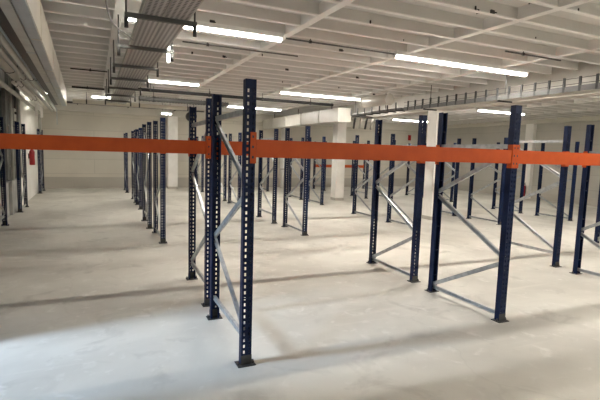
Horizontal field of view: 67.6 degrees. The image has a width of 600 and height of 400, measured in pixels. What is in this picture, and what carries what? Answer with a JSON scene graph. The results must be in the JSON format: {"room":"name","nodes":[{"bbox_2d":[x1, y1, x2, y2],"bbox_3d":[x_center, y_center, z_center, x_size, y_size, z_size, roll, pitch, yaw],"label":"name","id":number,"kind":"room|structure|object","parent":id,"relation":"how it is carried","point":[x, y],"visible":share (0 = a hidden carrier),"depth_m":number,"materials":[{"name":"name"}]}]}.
{"room":"distribution center","nodes":[
{"label":"distribution center","id":0,"kind":"room"},
{"bbox_2d":[0,68,42,223],"bbox_3d":[-4.496,-0.720,4.933,0.250,3.620,28.800,-1,7,-25],"label":"wall","id":1,"kind":"structure","parent":0,"point":[28,117],"depth_m":13.11,"materials":[{"name":"paint"}]},
{"bbox_2d":[0,88,11,185],"bbox_3d":[-5.500,-1.146,7.326,0.230,2.200,7.450,-1,7,-25],"label":"window","id":2,"kind":"structure","parent":1,"relation":"in","point":[7,181],"depth_m":10.57,"materials":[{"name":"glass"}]},
{"bbox_2d":[8,75,14,180],"bbox_3d":[-7.091,-1.752,10.978,0.093,2.560,0.070,-1,7,-25],"label":"pipe","id":3,"kind":"object","parent":1,"relation":"attached to","point":[9,77],"visible":0.68,"depth_m":10.95,"materials":[{"name":"grey metal"}]},
{"bbox_2d":[12,108,16,120],"bbox_3d":[-7.220,-2.151,11.281,0.125,0.300,0.360,-1,7,-25],"label":"switch box","id":4,"kind":"object","parent":1,"relation":"attached to","point":[14,112],"visible":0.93,"depth_m":11.20,"materials":[{"name":"black metal"}]},
{"bbox_2d":[9,178,20,214],"bbox_3d":[-7.401,-0.125,11.668,0.050,0.840,1.450,-1,7,-25],"label":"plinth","id":5,"kind":"object","parent":1,"relation":"attached to","point":[13,184],"visible":0.57,"depth_m":11.20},
{"bbox_2d":[13,80,17,176],"bbox_3d":[-7.386,-1.828,11.608,0.084,2.560,0.050,-1,7,-25],"label":"pipe","id":6,"kind":"object","parent":1,"relation":"attached to","point":[14,88],"visible":0.36,"depth_m":11.53,"materials":[{"name":"grey metal"}]},
{"bbox_2d":[16,88,21,177],"bbox_3d":[-7.606,-1.888,12.109,0.103,2.560,0.090,-1,7,-25],"label":"pipe","id":7,"kind":"object","parent":1,"relation":"attached to","point":[17,90],"visible":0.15,"depth_m":12.04,"materials":[{"name":"grey metal"}]},
{"bbox_2d":[28,150,34,164],"bbox_3d":[-8.498,-1.417,14.196,0.204,0.608,0.179,3,6,14],"label":"fire extinguisher","id":8,"kind":"object","parent":1,"relation":"attached to","point":[31,155],"visible":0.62,"depth_m":14.14,"materials":[{"name":"red metal"}]},
{"bbox_2d":[41,110,426,177],"bbox_3d":[-1.411,-2.461,22.222,20.400,3.620,0.250,-1,7,-25],"label":"wall","id":9,"kind":"structure","parent":0,"point":[57,163],"depth_m":19.41,"materials":[{"name":"white paint"}]},
{"bbox_2d":[43,177,414,187],"bbox_3d":[-1.414,-0.875,22.256,19.770,0.460,0.030,-1,7,-25],"label":"baseboard","id":10,"kind":"structure","parent":9,"relation":"attached to","point":[49,182],"depth_m":19.79,"materials":[{"name":"grey paint"}]},
{"bbox_2d":[43,102,427,131],"bbox_3d":[-1.250,-3.956,21.812,19.800,0.430,0.300,-1,7,-25],"label":"beam","id":11,"kind":"structure","parent":9,"relation":"attached to","point":[71,107],"depth_m":19.64,"materials":[{"name":"paint"}]},
{"bbox_2d":[67,101,182,110],"bbox_3d":[-7.185,-3.910,18.680,4.600,0.120,0.440,-1,7,-25],"label":"cable tray","id":12,"kind":"object","parent":11,"relation":"attached to","point":[67,101],"visible":0.22,"depth_m":18.34,"materials":[{"name":"metal"}]},
{"bbox_2d":[279,128,284,187],"bbox_3d":[-0.794,-2.298,22.018,0.499,3.376,0.595,-1,7,-25],"label":"column","id":13,"kind":"structure","parent":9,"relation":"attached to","point":[281,168],"depth_m":21.79,"materials":[{"name":"white paint"}]},
{"bbox_2d":[0,186,599,399],"bbox_3d":[4.561,1.013,9.303,20.400,0.200,29.400,-1,7,-25],"label":"floor","id":14,"kind":"structure","parent":0,"point":[93,307],"depth_m":5.08,"materials":[{"name":"concrete"}]},
{"bbox_2d":[0,117,8,225],"bbox_3d":[-6.062,-0.534,8.988,0.150,2.300,1.215,-1,7,-25],"label":"frame","id":15,"kind":"object","parent":14,"relation":"on","point":[3,217],"visible":0.86,"depth_m":9.49,"materials":[{"name":"metal"}]},
{"bbox_2d":[15,122,28,212],"bbox_3d":[-7.411,-0.887,11.923,0.150,2.300,1.215,-1,7,-25],"label":"frame","id":16,"kind":"object","parent":14,"relation":"on","point":[24,175],"visible":0.86,"depth_m":11.54,"materials":[{"name":"metal"}]},
{"bbox_2d":[37,129,45,193],"bbox_3d":[-9.560,-1.439,16.515,0.150,2.300,1.215,-1,7,-25],"label":"frame","id":17,"kind":"object","parent":14,"relation":"on","point":[41,160],"visible":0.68,"depth_m":16.15,"materials":[{"name":"metal"}]},
{"bbox_2d":[124,133,128,192],"bbox_3d":[-6.896,-1.487,17.734,0.150,2.300,1.215,-1,7,-25],"label":"frame","id":18,"kind":"object","parent":14,"relation":"on","point":[125,134],"visible":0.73,"depth_m":17.31,"materials":[{"name":"metal"}]},
{"bbox_2d":[131,130,136,202],"bbox_3d":[-5.431,-1.117,14.665,0.150,2.300,1.215,-1,7,-25],"label":"frame","id":19,"kind":"object","parent":14,"relation":"on","point":[133,163],"visible":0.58,"depth_m":14.26,"materials":[{"name":"metal"}]},
{"bbox_2d":[135,128,142,209],"bbox_3d":[-4.733,-0.935,13.148,0.150,2.300,1.215,-1,7,-25],"label":"frame","id":20,"kind":"object","parent":14,"relation":"on","point":[139,160],"visible":0.78,"depth_m":12.73,"materials":[{"name":"metal"}]},
{"bbox_2d":[141,122,152,228],"bbox_3d":[-3.479,-0.581,10.169,0.150,2.300,1.215,-1,7,-25],"label":"frame","id":21,"kind":"object","parent":14,"relation":"on","point":[147,211],"visible":0.83,"depth_m":9.76,"materials":[{"name":"metal"}]},
{"bbox_2d":[152,117,166,243],"bbox_3d":[-2.740,-0.403,8.703,0.150,2.300,1.215,-1,7,-25],"label":"frame","id":22,"kind":"object","parent":14,"relation":"on","point":[162,185],"visible":0.89,"depth_m":8.29,"materials":[{"name":"metal"}]},
{"bbox_2d":[167,116,177,188],"bbox_3d":[-5.581,-2.060,19.573,0.412,3.130,0.412,-1,7,-25],"label":"pillar","id":23,"kind":"structure","parent":14,"relation":"on","point":[172,121],"depth_m":19.41,"materials":[{"name":"paint"}]},
{"bbox_2d":[196,136,203,191],"bbox_3d":[-4.241,-1.535,18.948,0.150,2.300,1.215,-1,7,-25],"label":"frame","id":24,"kind":"object","parent":14,"relation":"on","point":[202,155],"visible":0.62,"depth_m":18.51,"materials":[{"name":"metal"}]},
{"bbox_2d":[186,98,215,306],"bbox_3d":[-1.219,-0.013,5.463,0.150,2.300,1.215,-1,7,-23],"label":"frame","id":25,"kind":"object","parent":14,"relation":"on","point":[192,275],"visible":0.7,"depth_m":5.56,"materials":[{"name":"metal"}]},
{"bbox_2d":[216,134,226,200],"bbox_3d":[-2.794,-1.165,15.872,0.150,2.300,1.215,-1,7,-25],"label":"frame","id":26,"kind":"object","parent":14,"relation":"on","point":[225,156],"visible":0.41,"depth_m":15.42,"materials":[{"name":"metal"}]},
{"bbox_2d":[206,78,256,367],"bbox_3d":[-0.642,0.151,4.082,0.150,2.300,1.215,-1,7,-24],"label":"frame","id":27,"kind":"object","parent":14,"relation":"on","point":[244,329],"visible":0.98,"depth_m":3.68,"materials":[{"name":"metal"}]},
{"bbox_2d":[250,132,516,167],"bbox_3d":[0.915,-0.432,4.098,2.874,0.243,0.064,-1,7,-24],"label":"beam","id":28,"kind":"structure","parent":27,"relation":"attached to","point":[258,148],"depth_m":3.95,"materials":[{"name":"metal"}]},
{"bbox_2d":[227,133,241,203],"bbox_3d":[-2.096,-0.983,14.354,0.150,2.300,1.215,-1,7,-25],"label":"frame","id":29,"kind":"object","parent":14,"relation":"on","point":[239,134],"visible":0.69,"depth_m":14.65,"materials":[{"name":"metal"}]},
{"bbox_2d":[260,158,269,191],"bbox_3d":[-1.622,-1.583,20.146,0.150,2.300,1.215,-1,7,-25],"label":"frame","id":30,"kind":"object","parent":14,"relation":"on","point":[267,159],"visible":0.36,"depth_m":19.74,"materials":[{"name":"metal"}]},
{"bbox_2d":[256,129,278,223],"bbox_3d":[-0.829,-0.629,11.381,0.150,2.300,1.215,-1,7,-25],"label":"frame","id":31,"kind":"object","parent":14,"relation":"on","point":[274,169],"visible":0.85,"depth_m":11.18,"materials":[{"name":"metal"}]},
{"bbox_2d":[281,126,310,235],"bbox_3d":[-0.094,-0.451,9.914,0.150,2.300,1.215,-1,7,-25],"label":"frame","id":32,"kind":"object","parent":14,"relation":"on","point":[305,178],"visible":0.9,"depth_m":9.75,"materials":[{"name":"metal"}]},
{"bbox_2d":[288,137,303,199],"bbox_3d":[-0.152,-1.213,17.080,0.150,2.300,1.215,-1,7,-25],"label":"frame","id":33,"kind":"object","parent":14,"relation":"on","point":[302,138],"visible":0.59,"depth_m":16.98,"materials":[{"name":"metal"}]},
{"bbox_2d":[308,137,325,204],"bbox_3d":[0.545,-1.030,15.562,0.150,2.300,1.215,-1,7,-25],"label":"frame","id":34,"kind":"object","parent":14,"relation":"on","point":[322,164],"visible":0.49,"depth_m":15.16,"materials":[{"name":"metal"}]},
{"bbox_2d":[313,141,326,190],"bbox_3d":[0.933,-1.629,21.315,0.150,2.300,1.215,-1,7,-25],"label":"frame","id":35,"kind":"object","parent":14,"relation":"on","point":[315,161],"visible":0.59,"depth_m":21.62,"materials":[{"name":"metal"}]},
{"bbox_2d":[316,164,363,168],"bbox_3d":[2.004,-1.696,22.410,2.859,0.243,0.063,-1,7,-25],"label":"beam","id":36,"kind":"structure","parent":35,"relation":"attached to","point":[317,165],"depth_m":22.57,"materials":[{"name":"metal"}]},
{"bbox_2d":[330,122,346,200],"bbox_3d":[1.450,-1.494,16.872,0.372,3.000,0.372,-1,7,-25],"label":"pillar","id":37,"kind":"structure","parent":14,"relation":"on","point":[339,129],"depth_m":16.76,"materials":[{"name":"paint"}]},
{"bbox_2d":[350,141,369,198],"bbox_3d":[2.444,-1.260,18.267,0.150,2.300,1.215,-1,7,-25],"label":"frame","id":38,"kind":"object","parent":14,"relation":"on","point":[367,167],"visible":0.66,"depth_m":18.08,"materials":[{"name":"metal"}]},
{"bbox_2d":[351,134,378,219],"bbox_3d":[1.853,-0.677,12.608,0.150,2.300,1.215,-1,7,-25],"label":"frame","id":39,"kind":"object","parent":14,"relation":"on","point":[355,188],"visible":0.45,"depth_m":13.04,"materials":[{"name":"metal"}]},
{"bbox_2d":[362,160,373,188],"bbox_3d":[3.534,-1.676,22.504,0.150,2.300,1.215,-1,7,-25],"label":"frame","id":40,"kind":"object","parent":14,"relation":"on","point":[364,163],"visible":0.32,"depth_m":23.00,"materials":[{"name":"metal"}]},
{"bbox_2d":[379,140,395,203],"bbox_3d":[3.141,-1.077,16.750,0.150,2.300,1.215,-1,7,-25],"label":"frame","id":41,"kind":"object","parent":14,"relation":"on","point":[395,140],"visible":0.08,"depth_m":16.51,"materials":[{"name":"metal"}]},
{"bbox_2d":[366,115,426,282],"bbox_3d":[1.418,-0.060,6.665,0.150,2.300,1.215,-1,7,-23],"label":"frame","id":42,"kind":"object","parent":14,"relation":"on","point":[415,238],"visible":0.9,"depth_m":6.45,"materials":[{"name":"metal"}]},
{"bbox_2d":[386,134,421,228],"bbox_3d":[2.584,-0.499,11.138,0.150,2.300,1.215,-1,7,-25],"label":"frame","id":43,"kind":"object","parent":14,"relation":"on","point":[390,194],"visible":0.46,"depth_m":11.56,"materials":[{"name":"metal"}]},
{"bbox_2d":[405,143,424,194],"bbox_3d":[5.044,-1.307,19.457,0.150,2.300,1.215,-1,7,-25],"label":"frame","id":44,"kind":"object","parent":14,"relation":"on","point":[407,177],"visible":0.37,"depth_m":19.92,"materials":[{"name":"metal"}]},
{"bbox_2d":[422,110,447,219],"bbox_3d":[3.744,-0.956,12.455,0.372,3.000,0.372,-1,7,-25],"label":"pillar","id":45,"kind":"structure","parent":14,"relation":"on","point":[433,116],"depth_m":12.36,"materials":[{"name":"paint"}]},
{"bbox_2d":[443,143,456,201],"bbox_3d":[5.742,-1.125,17.939,0.150,2.300,1.215,-1,7,-25],"label":"frame","id":46,"kind":"object","parent":14,"relation":"on","point":[450,199],"visible":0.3,"depth_m":17.50,"materials":[{"name":"metal"}]},
{"bbox_2d":[442,138,460,215],"bbox_3d":[4.427,-0.724,13.785,0.150,2.300,1.215,-1,7,-25],"label":"frame","id":47,"kind":"object","parent":14,"relation":"on","point":[456,169],"visible":0.28,"depth_m":13.33,"materials":[{"name":"metal"}]},
{"bbox_2d":[425,105,521,322],"bbox_3d":[1.985,0.107,5.247,0.150,2.300,1.215,-1,7,-24],"label":"frame","id":48,"kind":"object","parent":14,"relation":"on","point":[499,312],"visible":0.95,"depth_m":5.05,"materials":[{"name":"metal"}]},
{"bbox_2d":[217,138,439,163],"bbox_3d":[0.466,-0.552,5.099,2.873,0.243,0.064,-1,7,-24],"label":"beam","id":49,"kind":"structure","parent":48,"relation":"attached to","point":[236,146],"depth_m":4.57,"materials":[{"name":"metal"}]},
{"bbox_2d":[515,145,599,167],"bbox_3d":[3.525,-0.476,5.253,2.833,0.243,0.064,-1,7,-24],"label":"beam","id":50,"kind":"structure","parent":48,"relation":"attached to","point":[522,157],"depth_m":4.91,"materials":[{"name":"metal"}]},
{"bbox_2d":[466,138,507,224],"bbox_3d":[5.130,-0.545,12.303,0.150,2.300,1.215,-1,7,-25],"label":"frame","id":51,"kind":"object","parent":14,"relation":"on","point":[472,167],"visible":0.7,"depth_m":12.22,"materials":[{"name":"metal"}]},
{"bbox_2d":[491,142,527,213],"bbox_3d":[6.982,-0.770,14.954,0.150,2.300,1.215,-1,7,-25],"label":"frame","id":52,"kind":"object","parent":14,"relation":"on","point":[523,171],"visible":0.66,"depth_m":14.56,"materials":[{"name":"metal"}]},
{"bbox_2d":[499,126,571,267],"bbox_3d":[4.052,-0.101,7.803,0.150,2.300,1.215,-1,7,-24],"label":"frame","id":53,"kind":"object","parent":14,"relation":"on","point":[562,182],"visible":0.51,"depth_m":7.37,"materials":[{"name":"metal"}]},
{"bbox_2d":[534,142,579,220],"bbox_3d":[7.721,-0.592,13.488,0.150,2.300,1.215,-1,7,-25],"label":"frame","id":54,"kind":"object","parent":14,"relation":"on","point":[569,217],"visible":0.83,"depth_m":13.29,"materials":[{"name":"metal"}]},
{"bbox_2d":[569,124,599,276],"bbox_3d":[4.577,0.065,6.394,0.150,2.300,1.215,-1,7,-24],"label":"frame","id":55,"kind":"object","parent":14,"relation":"on","point":[580,235],"visible":0.9,"depth_m":6.87,"materials":[{"name":"metal"}]},
{"bbox_2d":[594,184,599,242],"bbox_3d":[6.663,-0.155,9.063,0.150,2.300,1.215,-1,7,-25],"label":"frame","id":56,"kind":"object","parent":14,"relation":"on","point":[597,228],"visible":0.84,"depth_m":9.60,"materials":[{"name":"metal"}]},
{"bbox_3d":[-3.857,0.035,4.251,0.150,2.300,1.215,-1,7,-25],"label":"frame","id":57,"kind":"object","parent":14,"relation":"on","visible":0},
{"bbox_2d":[0,133,210,158],"bbox_3d":[-2.296,-0.551,4.290,2.891,0.243,0.063,-1,7,-25],"label":"beam","id":58,"kind":"structure","parent":57,"relation":"attached to","point":[7,141],"depth_m":4.42,"materials":[{"name":"metal"}]},
{"bbox_2d":[7,0,599,124],"bbox_3d":[4.675,-2.711,8.908,20.400,0.346,29.400,-1,7,-25],"label":"ceiling","id":59,"kind":"structure","parent":0,"point":[82,32],"depth_m":7.50,"materials":[{"name":"paint"}]},
{"bbox_2d":[0,79,40,131],"bbox_3d":[-5.255,-2.066,7.567,0.118,1.254,20.150,-1,7,-26],"label":"pipe","id":60,"kind":"object","parent":59,"relation":"hanging from","point":[4,85],"visible":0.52,"depth_m":11.18,"materials":[{"name":"metal"}]},
{"bbox_2d":[0,44,48,108],"bbox_3d":[-4.887,-2.424,7.339,0.276,0.472,19.500,-1,7,-26],"label":"pipe","id":61,"kind":"object","parent":59,"relation":"hanging from","point":[4,66],"visible":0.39,"depth_m":8.30,"materials":[{"name":"grey metal"}]},
{"bbox_2d":[11,81,37,115],"bbox_3d":[-6.549,-2.376,10.751,0.081,0.440,4.834,-1,7,-26],"label":"pipe","id":62,"kind":"object","parent":61,"relation":"hanging from","point":[14,83],"visible":0.95,"depth_m":10.58,"materials":[{"name":"grey metal"}]},
{"bbox_2d":[17,81,42,117],"bbox_3d":[-6.598,-2.410,11.058,0.081,0.440,5.434,-1,7,-26],"label":"pipe","id":63,"kind":"object","parent":61,"relation":"hanging from","point":[19,83],"visible":1,"depth_m":10.64,"materials":[{"name":"grey metal"}]},
{"bbox_2d":[0,46,52,111],"bbox_3d":[-4.651,-2.368,7.349,0.096,0.572,19.300,-1,7,-26],"label":"pipe","id":64,"kind":"object","parent":59,"relation":"hanging from","point":[3,54],"visible":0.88,"depth_m":7.65,"materials":[{"name":"metal"}]},
{"bbox_2d":[0,31,55,111],"bbox_3d":[-4.477,-2.355,7.267,0.114,0.570,19.000,-1,7,-26],"label":"pipe","id":65,"kind":"object","parent":59,"relation":"hanging from","point":[5,44],"visible":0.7,"depth_m":6.71,"materials":[{"name":"metal"}]},
{"bbox_2d":[0,7,57,104],"bbox_3d":[-3.682,-2.204,5.995,0.109,0.555,16.000,-1,7,-26],"label":"cable tray","id":66,"kind":"object","parent":59,"relation":"hanging from","point":[5,25],"visible":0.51,"depth_m":5.58,"materials":[{"name":"metal"}]},
{"bbox_2d":[0,26,57,124],"bbox_3d":[-4.196,-2.067,6.886,0.042,1.044,18.012,-1,7,-26],"label":"pipe","id":67,"kind":"object","parent":59,"relation":"hanging from","point":[1,29],"visible":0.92,"depth_m":6.30,"materials":[{"name":"metal"}]},
{"bbox_2d":[0,0,61,105],"bbox_3d":[-3.587,-2.194,6.042,0.105,0.579,16.000,-1,7,-26],"label":"cable tray","id":68,"kind":"object","parent":59,"relation":"hanging from","point":[7,7],"visible":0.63,"depth_m":4.96,"materials":[{"name":"metal"}]},
{"bbox_2d":[11,0,66,105],"bbox_3d":[-3.434,-2.180,6.006,0.119,0.591,15.800,-1,7,-26],"label":"air duct","id":69,"kind":"object","parent":59,"relation":"hanging from","point":[31,14],"visible":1,"depth_m":5.26,"materials":[{"name":"grey metal"}]},
{"bbox_2d":[72,86,103,89],"bbox_3d":[-6.097,-3.238,12.901,0.850,0.100,0.076,-1,7,-25],"label":"pipe","id":70,"kind":"object","parent":59,"relation":"attached to","point":[87,87],"visible":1,"depth_m":12.88,"materials":[{"name":"black metal"}]},
{"bbox_2d":[70,68,106,71],"bbox_3d":[-4.693,-2.901,9.966,0.750,0.067,0.048,-1,7,-25],"label":"pipe","id":71,"kind":"object","parent":59,"relation":"attached to","point":[70,68],"visible":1,"depth_m":9.95,"materials":[{"name":"black metal"}]},
{"bbox_2d":[92,94,110,97],"bbox_3d":[-6.549,-3.482,15.082,0.850,0.105,0.150,-1,7,-25],"label":"fluorescent light","id":72,"kind":"object","parent":59,"relation":"attached to","point":[93,95],"visible":0.41,"depth_m":14.96,"materials":[{"name":"white plastic"}]},
{"bbox_2d":[72,92,188,110],"bbox_3d":[-5.484,-3.295,14.986,3.800,0.390,0.160,-1,7,-25],"label":"pipe","id":73,"kind":"object","parent":59,"relation":"hanging from","point":[80,101],"visible":0.88,"depth_m":14.92,"materials":[{"name":"grey metal"}]},
{"bbox_2d":[105,0,203,105],"bbox_3d":[-2.347,-2.245,6.623,0.725,0.524,16.400,-1,7,-25],"label":"cable tray","id":74,"kind":"object","parent":59,"relation":"hanging from","point":[158,23],"visible":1,"depth_m":5.67,"materials":[{"name":"metal"}]},
{"bbox_2d":[105,0,134,40],"bbox_3d":[-2.067,-2.144,5.128,0.052,0.375,1.115,1,6,-5],"label":"cable","id":75,"kind":"object","parent":74,"relation":"hanging from","point":[118,28],"visible":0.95,"depth_m":4.93,"materials":[{"name":"grey plastic"}]},
{"bbox_2d":[139,79,146,87],"bbox_3d":[-3.470,-2.598,9.935,0.160,0.160,0.248,-1,7,-25],"label":"junction box","id":76,"kind":"object","parent":74,"relation":"attached to","point":[143,84],"visible":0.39,"depth_m":9.84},
{"bbox_2d":[161,102,171,114],"bbox_3d":[-4.906,-3.388,16.447,0.370,0.480,0.150,-1,7,-25],"label":"fluorescent light","id":77,"kind":"object","parent":59,"relation":"hanging from","point":[162,111],"visible":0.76,"depth_m":16.39,"materials":[{"name":"white plastic"}]},
{"bbox_2d":[166,46,169,63],"bbox_3d":[-1.911,-2.236,6.494,0.044,0.490,0.066,-1,7,-25],"label":"emergency light","id":78,"kind":"object","parent":59,"relation":"hanging from","point":[167,54],"visible":0.26,"depth_m":6.49,"materials":[{"name":"white plastic"}]},
{"bbox_2d":[145,77,199,85],"bbox_3d":[-3.261,-2.972,11.219,1.460,0.105,0.150,-1,7,-25],"label":"fluorescent light","id":79,"kind":"object","parent":59,"relation":"attached to","point":[151,79],"visible":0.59,"depth_m":11.20,"materials":[{"name":"white plastic"}]},
{"bbox_2d":[139,86,228,106],"bbox_3d":[-3.331,-2.995,12.994,2.550,0.435,0.170,-1,7,-25],"label":"pipe","id":80,"kind":"object","parent":59,"relation":"hanging from","point":[153,98],"visible":0.77,"depth_m":12.84,"materials":[{"name":"metal"}]},
{"bbox_2d":[183,110,203,120],"bbox_3d":[-4.142,-3.499,17.477,0.800,0.860,0.350,-1,7,-25],"label":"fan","id":81,"kind":"object","parent":59,"relation":"hanging from","point":[187,114],"visible":0.33,"depth_m":17.36,"materials":[{"name":"grey metal"}]},
{"bbox_2d":[124,10,283,41],"bbox_3d":[-1.258,-2.376,6.178,2.170,0.105,0.150,-1,7,-25],"label":"fluorescent light","id":82,"kind":"object","parent":59,"relation":"attached to","point":[201,25],"visible":0.64,"depth_m":6.28,"materials":[{"name":"white plastic"}]},
{"bbox_2d":[128,18,207,31],"bbox_3d":[-1.752,-2.339,5.955,1.045,0.042,0.096,-1,7,-25],"label":"diffuser","id":83,"kind":"object","parent":82,"relation":"attached to","point":[200,26],"depth_m":6.07,"materials":[{"name":"white plastic"}]},
{"bbox_2d":[209,28,281,41],"bbox_3d":[-0.765,-2.357,6.406,1.045,0.042,0.096,-1,7,-25],"label":"diffuser","id":84,"kind":"object","parent":82,"relation":"attached to","point":[229,31],"depth_m":6.36,"materials":[{"name":"white plastic"}]},
{"bbox_2d":[138,83,332,105],"bbox_3d":[-1.669,-3.066,13.146,6.000,0.226,0.110,-1,7,-25],"label":"pipe","id":85,"kind":"object","parent":59,"relation":"hanging from","point":[209,94],"visible":0.91,"depth_m":12.96,"materials":[{"name":"grey metal"}]},
{"bbox_2d":[228,104,242,107],"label":"fluorescent light","id":86,"kind":"object","parent":59,"relation":"attached to","point":[230,105],"depth_m":16.90,"materials":[{"name":"white plastic"}]},
{"bbox_2d":[182,41,297,56],"bbox_3d":[-0.950,-2.532,7.507,2.000,0.055,0.044,-1,7,-25],"label":"pipe","id":87,"kind":"object","parent":59,"relation":"attached to","point":[206,44],"visible":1,"depth_m":7.46,"materials":[{"name":"metal"}]},
{"bbox_2d":[256,106,281,110],"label":"fluorescent light","id":88,"kind":"object","parent":59,"relation":"attached to","point":[257,107],"depth_m":17.47,"materials":[{"name":"white plastic"}]},
{"bbox_2d":[256,108,280,110],"bbox_3d":[-1.254,-3.549,17.508,1.060,0.042,0.096,-1,7,-25],"label":"diffuser","id":89,"kind":"object","parent":88,"relation":"attached to","point":[279,109],"depth_m":17.50,"materials":[{"name":"white plastic"}]},
{"bbox_2d":[263,106,350,128],"bbox_3d":[-0.043,-3.286,17.925,0.490,0.690,7.270,-1,7,-25],"label":"air duct","id":90,"kind":"object","parent":59,"relation":"hanging from","point":[339,115],"visible":0.98,"depth_m":16.48,"materials":[{"name":"white metal"}]},
{"bbox_2d":[279,89,360,99],"bbox_3d":[0.863,-3.046,13.105,3.130,0.105,0.150,-1,7,-25],"label":"fluorescent light","id":91,"kind":"object","parent":59,"relation":"attached to","point":[282,91],"visible":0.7,"depth_m":12.90,"materials":[{"name":"white plastic"}]},
{"bbox_2d":[281,92,329,97],"bbox_3d":[0.150,-3.005,12.783,1.525,0.042,0.096,-1,7,-25],"label":"diffuser","id":92,"kind":"object","parent":91,"relation":"attached to","point":[316,94],"depth_m":12.79,"materials":[{"name":"white plastic"}]},
{"bbox_2d":[329,96,359,99],"bbox_3d":[1.573,-3.031,13.434,1.525,0.042,0.096,-1,7,-25],"label":"diffuser","id":93,"kind":"object","parent":91,"relation":"attached to","point":[339,97],"depth_m":13.29,"materials":[{"name":"white plastic"}]},
{"bbox_2d":[286,38,394,54],"bbox_3d":[0.684,-2.430,7.064,1.960,0.066,0.046,-1,7,-25],"label":"pipe","id":94,"kind":"object","parent":59,"relation":"attached to","point":[310,41],"visible":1,"depth_m":7.01,"materials":[{"name":"metal"}]},
{"bbox_2d":[359,93,393,107],"bbox_3d":[2.059,-2.683,12.129,0.312,0.305,1.074,-2,7,-31],"label":"duct silencer","id":95,"kind":"object","parent":59,"relation":"hanging from","point":[386,99],"visible":1,"depth_m":11.94,"materials":[{"name":"white metal"}]},
{"bbox_2d":[350,100,404,117],"bbox_3d":[2.181,-2.788,13.207,0.988,0.550,3.223,1,6,-9],"label":"cable tray","id":96,"kind":"object","parent":59,"relation":"hanging from","point":[363,114],"visible":0.91,"depth_m":12.86,"materials":[{"name":"metal"}]},
{"bbox_2d":[391,118,427,121],"bbox_3d":[5.297,-3.759,21.091,2.300,0.105,0.150,-1,7,-25],"label":"fluorescent light","id":97,"kind":"object","parent":59,"relation":"attached to","point":[401,119],"visible":0.62,"depth_m":20.86,"materials":[{"name":"white plastic"}]},
{"bbox_2d":[284,62,599,119],"bbox_3d":[5.272,-2.370,9.058,0.360,0.620,28.500,-1,7,-25],"label":"beam","id":98,"kind":"structure","parent":59,"relation":"attached to","point":[584,69],"depth_m":10.21,"materials":[{"name":"metal"}]},
{"bbox_2d":[392,50,529,75],"bbox_3d":[3.002,-2.453,8.126,3.140,0.105,0.150,-1,7,-25],"label":"fluorescent light","id":99,"kind":"object","parent":59,"relation":"attached to","point":[398,54],"visible":1,"depth_m":7.99,"materials":[{"name":"white plastic"}]},
{"bbox_2d":[396,55,466,67],"bbox_3d":[2.288,-2.412,7.803,1.530,0.042,0.096,-1,7,-25],"label":"diffuser","id":100,"kind":"object","parent":99,"relation":"attached to","point":[421,58],"depth_m":7.76,"materials":[{"name":"white plastic"}]},
{"bbox_2d":[464,65,526,75],"bbox_3d":[3.715,-2.438,8.456,1.530,0.042,0.096,-1,7,-25],"label":"diffuser","id":101,"kind":"object","parent":99,"relation":"attached to","point":[491,68],"depth_m":8.41,"materials":[{"name":"white plastic"}]},
{"bbox_2d":[476,108,525,114],"bbox_3d":[7.196,-3.161,16.002,2.300,0.105,0.150,-1,7,-25],"label":"fluorescent light","id":102,"kind":"object","parent":59,"relation":"attached to","point":[477,109],"visible":0.9,"depth_m":15.79,"materials":[{"name":"white plastic"}]},
{"bbox_2d":[479,110,501,112],"bbox_3d":[6.672,-3.123,15.766,1.110,0.042,0.096,-1,7,-25],"label":"diffuser","id":103,"kind":"object","parent":102,"relation":"attached to","point":[497,111],"depth_m":15.76,"materials":[{"name":"white plastic"}]},
{"bbox_2d":[404,73,599,111],"bbox_3d":[4.593,-2.122,7.835,0.400,0.604,8.402,-1,7,-25],"label":"cable tray","id":104,"kind":"object","parent":59,"relation":"hanging from","point":[594,87],"visible":1,"depth_m":8.64,"materials":[{"name":"metal"}]},
{"bbox_2d":[505,50,560,60],"bbox_3d":[3.819,-2.360,7.306,1.300,0.066,0.046,-1,7,-25],"label":"pipe","id":105,"kind":"object","parent":59,"relation":"attached to","point":[523,53],"visible":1,"depth_m":7.26,"materials":[{"name":"metal"}]},
{"bbox_2d":[444,121,599,198],"bbox_3d":[13.735,-1.050,13.271,0.250,3.620,28.800,-1,7,-25],"label":"wall","id":106,"kind":"structure","parent":0,"point":[547,131],"depth_m":19.75,"materials":[{"name":"white paint"}]},
{"bbox_2d":[443,183,597,205],"bbox_3d":[13.557,0.602,13.388,0.030,0.300,28.800,-1,7,-25],"label":"baseboard","id":107,"kind":"structure","parent":106,"relation":"attached to","point":[550,197],"depth_m":19.67,"materials":[{"name":"grey paint"}]},
{"bbox_2d":[447,115,599,127],"bbox_3d":[13.633,-2.685,12.862,0.220,0.290,28.500,-1,7,-25],"label":"beam","id":108,"kind":"structure","parent":106,"relation":"attached to","point":[584,118],"depth_m":19.67,"materials":[{"name":"metal"}]},
{"bbox_2d":[523,124,536,198],"bbox_3d":[10.308,-1.743,20.193,0.200,3.330,0.400,-1,7,-25],"label":"pilaster","id":109,"kind":"object","parent":106,"relation":"attached to","point":[531,129],"visible":0.43,"depth_m":20.07,"materials":[{"name":"paint"}]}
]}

